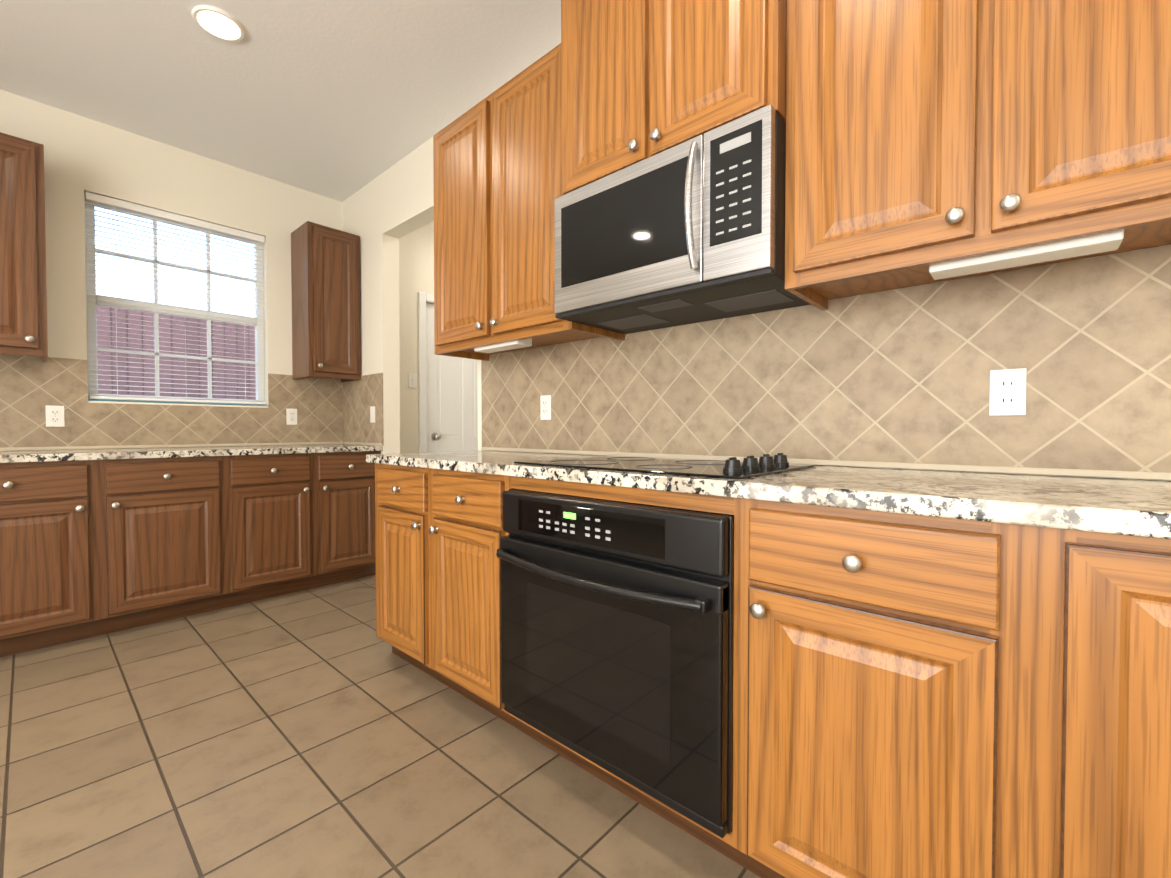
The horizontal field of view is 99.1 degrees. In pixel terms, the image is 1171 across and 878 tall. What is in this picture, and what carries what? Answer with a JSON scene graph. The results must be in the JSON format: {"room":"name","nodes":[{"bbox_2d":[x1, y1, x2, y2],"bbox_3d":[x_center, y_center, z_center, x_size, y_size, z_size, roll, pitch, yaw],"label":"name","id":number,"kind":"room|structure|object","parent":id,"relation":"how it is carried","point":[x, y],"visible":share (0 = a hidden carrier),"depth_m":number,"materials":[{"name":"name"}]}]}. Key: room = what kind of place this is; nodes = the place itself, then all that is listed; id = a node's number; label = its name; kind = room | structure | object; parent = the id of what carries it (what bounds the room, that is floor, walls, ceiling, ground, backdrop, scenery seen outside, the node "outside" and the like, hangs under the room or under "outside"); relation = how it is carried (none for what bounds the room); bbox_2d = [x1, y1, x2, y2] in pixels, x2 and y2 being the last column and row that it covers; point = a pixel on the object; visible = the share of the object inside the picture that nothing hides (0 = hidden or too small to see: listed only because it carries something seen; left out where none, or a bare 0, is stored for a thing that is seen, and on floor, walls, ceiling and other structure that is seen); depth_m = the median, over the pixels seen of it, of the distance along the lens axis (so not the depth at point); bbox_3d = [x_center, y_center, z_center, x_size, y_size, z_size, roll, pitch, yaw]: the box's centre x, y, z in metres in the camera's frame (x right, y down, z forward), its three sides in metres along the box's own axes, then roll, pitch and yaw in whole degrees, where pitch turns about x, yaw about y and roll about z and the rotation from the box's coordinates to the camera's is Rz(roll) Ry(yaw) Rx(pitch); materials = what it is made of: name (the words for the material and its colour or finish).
{"room":"kitchen","nodes":[
{"label":"kitchen","id":0,"kind":"room"},
{"bbox_2d":[0,89,343,450],"bbox_3d":[-3.362,-0.407,2.302,0.120,2.780,4.320,1,1,42],"label":"wall","id":1,"kind":"structure","parent":0,"point":[82,155],"depth_m":2.97,"materials":[{"name":"beige paint"}]},
{"bbox_2d":[0,132,47,361],"bbox_3d":[-3.032,-0.929,2.281,0.365,1.045,0.762,1,1,42],"label":"upper cabinet","id":2,"kind":"object","parent":1,"relation":"attached to","point":[23,309],"visible":1,"depth_m":2.41,"materials":[{"name":"brown wood"}]},
{"bbox_2d":[0,354,342,450],"bbox_3d":[-2.917,-0.192,2.702,0.012,0.503,3.114,1,1,42],"label":"backsplash","id":3,"kind":"structure","parent":1,"relation":"attached to","point":[31,387],"depth_m":2.98,"materials":[{"name":"tile"}]},
{"bbox_2d":[46,405,64,426],"bbox_3d":[-2.893,-0.125,2.721,0.008,0.115,0.070,1,1,42],"label":"outlet","id":4,"kind":"object","parent":3,"relation":"attached to","point":[54,416],"visible":1,"depth_m":2.72,"materials":[{"name":"white plastic"}]},
{"bbox_2d":[286,409,296,424],"bbox_3d":[-2.114,-0.161,3.591,0.008,0.115,0.070,1,1,42],"label":"outlet","id":5,"kind":"object","parent":3,"relation":"attached to","point":[291,416],"visible":1,"depth_m":3.59,"materials":[{"name":"white plastic"}]},
{"bbox_2d":[84,194,264,405],"bbox_3d":[-2.562,-0.816,3.186,0.113,1.183,0.893,1,1,42],"label":"window","id":6,"kind":"structure","parent":1,"relation":"in","point":[259,374],"depth_m":3.11,"materials":[{"name":"white plastic"}]},
{"bbox_2d":[85,192,265,404],"bbox_3d":[-2.545,-0.820,3.170,0.046,1.170,0.883,1,1,42],"label":"window blinds","id":7,"kind":"object","parent":6,"relation":"attached to","point":[145,211],"visible":0.88,"depth_m":3.11,"materials":[{"name":"white plastic"}]},
{"bbox_2d":[291,221,360,382],"bbox_3d":[-1.858,-0.953,3.594,0.365,1.045,0.352,1,1,42],"label":"upper cabinet","id":8,"kind":"object","parent":1,"relation":"attached to","point":[325,285],"visible":1,"depth_m":3.48,"materials":[{"name":"brown wood"}]},
{"bbox_2d":[0,0,560,201],"bbox_3d":[-0.188,-1.820,0.793,6.828,0.100,6.340,1,1,42],"label":"ceiling","id":9,"kind":"structure","parent":0,"point":[341,100],"depth_m":2.44,"materials":[{"name":"white paint"}]},
{"bbox_2d":[192,5,244,41],"bbox_3d":[-1.580,-1.791,2.151,0.186,0.019,0.186,1,1,42],"label":"recessed light","id":10,"kind":"object","parent":9,"relation":"in","point":[218,23],"visible":1,"depth_m":2.15,"materials":[{"name":"white"}]},
{"bbox_2d":[0,575,760,877],"bbox_3d":[-0.188,1.059,0.845,6.828,0.100,6.340,1,1,42],"label":"floor","id":11,"kind":"structure","parent":0,"point":[322,732],"depth_m":1.50,"materials":[{"name":"tile"}]},
{"bbox_2d":[0,451,380,656],"bbox_3d":[-2.664,0.540,2.511,0.658,0.879,3.096,1,1,42],"label":"base cabinet","id":12,"kind":"object","parent":11,"relation":"on","point":[90,548],"visible":0.98,"depth_m":2.61,"materials":[{"name":"brown wood"}]},
{"bbox_2d":[0,444,382,462],"bbox_3d":[-2.680,0.082,2.501,0.637,0.035,3.122,1,1,42],"label":"countertop","id":13,"kind":"structure","parent":12,"relation":"on","point":[60,455],"depth_m":2.66,"materials":[{"name":"stone"}]},
{"bbox_2d":[375,463,1170,877],"bbox_3d":[0.433,0.560,1.378,3.185,0.879,0.658,1,1,42],"label":"base cabinet","id":14,"kind":"object","parent":11,"relation":"on","point":[925,697],"visible":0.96,"depth_m":0.87,"materials":[{"name":"brown wood"}]},
{"bbox_2d":[496,489,733,837],"bbox_3d":[0.191,0.512,1.516,0.756,0.702,0.660,1,1,42],"label":"wall oven","id":15,"kind":"object","parent":14,"relation":"in","point":[617,630],"visible":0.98,"depth_m":1.23,"materials":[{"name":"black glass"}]},
{"bbox_2d":[366,450,1170,538],"bbox_3d":[0.438,0.102,1.379,3.230,0.035,0.637,1,1,42],"label":"countertop","id":16,"kind":"structure","parent":14,"relation":"on","point":[1135,507],"depth_m":0.97,"materials":[{"name":"stone"}]},
{"bbox_2d":[514,453,815,478],"bbox_3d":[0.228,0.060,1.549,0.770,0.041,0.520,1,1,42],"label":"cooktop","id":17,"kind":"object","parent":16,"relation":"in","point":[736,468],"visible":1,"depth_m":1.40,"materials":[{"name":"black glass"}]},
{"bbox_2d":[399,221,433,452],"bbox_3d":[-0.919,-0.446,4.450,0.120,2.780,1.900,1,1,42],"label":"wall","id":18,"kind":"structure","parent":0,"point":[416,261],"depth_m":3.87,"materials":[{"name":"beige paint"}]},
{"bbox_2d":[408,373,416,387],"bbox_3d":[-1.340,-0.456,3.874,0.017,0.115,0.070,1,1,42],"label":"light switch","id":19,"kind":"object","parent":18,"relation":"attached to","point":[412,380],"visible":1,"depth_m":3.88,"materials":[{"name":"white plastic"}]},
{"bbox_2d":[418,292,433,452],"bbox_3d":[-0.991,-0.106,4.273,0.018,2.107,0.944,1,1,42],"label":"door frame","id":20,"kind":"structure","parent":18,"relation":"attached to","point":[423,297],"depth_m":3.93,"materials":[{"name":"white paint"}]},
{"bbox_2d":[426,303,477,451],"bbox_3d":[-1.003,-0.076,4.284,0.107,2.034,0.810,1,1,42],"label":"hall door","id":21,"kind":"structure","parent":18,"relation":"in","point":[452,403],"depth_m":4.16,"materials":[{"name":"white paint"}]},
{"bbox_2d":[342,137,1170,480],"bbox_3d":[0.618,-0.397,1.721,6.828,2.780,0.120,1,1,42],"label":"wall","id":22,"kind":"structure","parent":0,"point":[386,211],"depth_m":3.46,"materials":[{"name":"beige paint"}]},
{"bbox_2d":[343,373,383,445],"bbox_3d":[-1.637,-0.209,3.651,0.638,0.503,0.012,1,1,42],"label":"backsplash","id":23,"kind":"structure","parent":22,"relation":"attached to","point":[362,395],"depth_m":3.63,"materials":[{"name":"tile"}]},
{"bbox_2d":[370,406,374,422],"bbox_3d":[-1.508,-0.173,3.522,0.070,0.115,0.017,1,1,42],"label":"light switch","id":24,"kind":"object","parent":23,"relation":"attached to","point":[372,414],"visible":1,"depth_m":3.52,"materials":[{"name":"white plastic"}]},
{"bbox_2d":[433,0,1170,360],"bbox_3d":[0.264,-1.001,1.651,2.478,1.210,0.420,1,1,42],"label":"upper cabinet","id":25,"kind":"object","parent":22,"relation":"attached to","point":[923,136],"visible":0.96,"depth_m":1.19,"materials":[{"name":"brown wood"}]},
{"bbox_2d":[474,338,531,352],"bbox_3d":[-0.364,-0.413,2.176,0.300,0.041,0.080,1,1,42],"label":"under-cabinet light","id":26,"kind":"object","parent":25,"relation":"attached to","point":[521,343],"visible":0.56,"depth_m":2.14,"materials":[{"name":"white plastic"}]},
{"bbox_2d":[555,104,809,333],"bbox_3d":[0.289,-0.623,1.605,0.755,0.412,0.461,1,1,42],"label":"microwave","id":27,"kind":"object","parent":25,"relation":"attached to","point":[691,231],"visible":1,"depth_m":1.42,"materials":[{"name":"silver metal"}]},
{"bbox_2d":[929,229,1123,279],"bbox_3d":[0.910,-0.393,1.051,0.300,0.041,0.080,1,1,42],"label":"under-cabinet light","id":28,"kind":"object","parent":25,"relation":"attached to","point":[1086,245],"visible":0.71,"depth_m":1.02,"materials":[{"name":"white plastic"}]},
{"bbox_2d":[481,245,1170,480],"bbox_3d":[0.646,-0.198,1.609,3.233,0.554,0.012,1,1,42],"label":"backsplash","id":29,"kind":"structure","parent":22,"relation":"attached to","point":[898,378],"depth_m":1.40,"materials":[{"name":"tile"}]},
{"bbox_2d":[540,395,550,419],"bbox_3d":[-0.188,-0.148,2.348,0.070,0.115,0.008,1,1,42],"label":"outlet","id":30,"kind":"object","parent":29,"relation":"attached to","point":[545,407],"visible":1,"depth_m":2.34,"materials":[{"name":"white plastic"}]},
{"bbox_2d":[989,368,1026,415],"bbox_3d":[1.050,-0.116,1.241,0.070,0.115,0.010,1,1,42],"label":"outlet","id":31,"kind":"object","parent":29,"relation":"attached to","point":[1007,394],"visible":1,"depth_m":1.24,"materials":[{"name":"white plastic"}]},
{"bbox_3d":[-4.165,1.011,4.602,4.110,0.100,16.000,1,1,42],"label":"ground","id":32,"kind":"structure","parent":0,"visible":0},
{"bbox_2d":[96,305,255,399],"bbox_3d":[-5.671,-0.283,5.926,0.070,2.600,16.000,1,1,42],"label":"fence","id":33,"kind":"object","parent":32,"relation":"on","point":[223,350],"depth_m":6.37,"materials":[{"name":"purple wood"}]}
]}

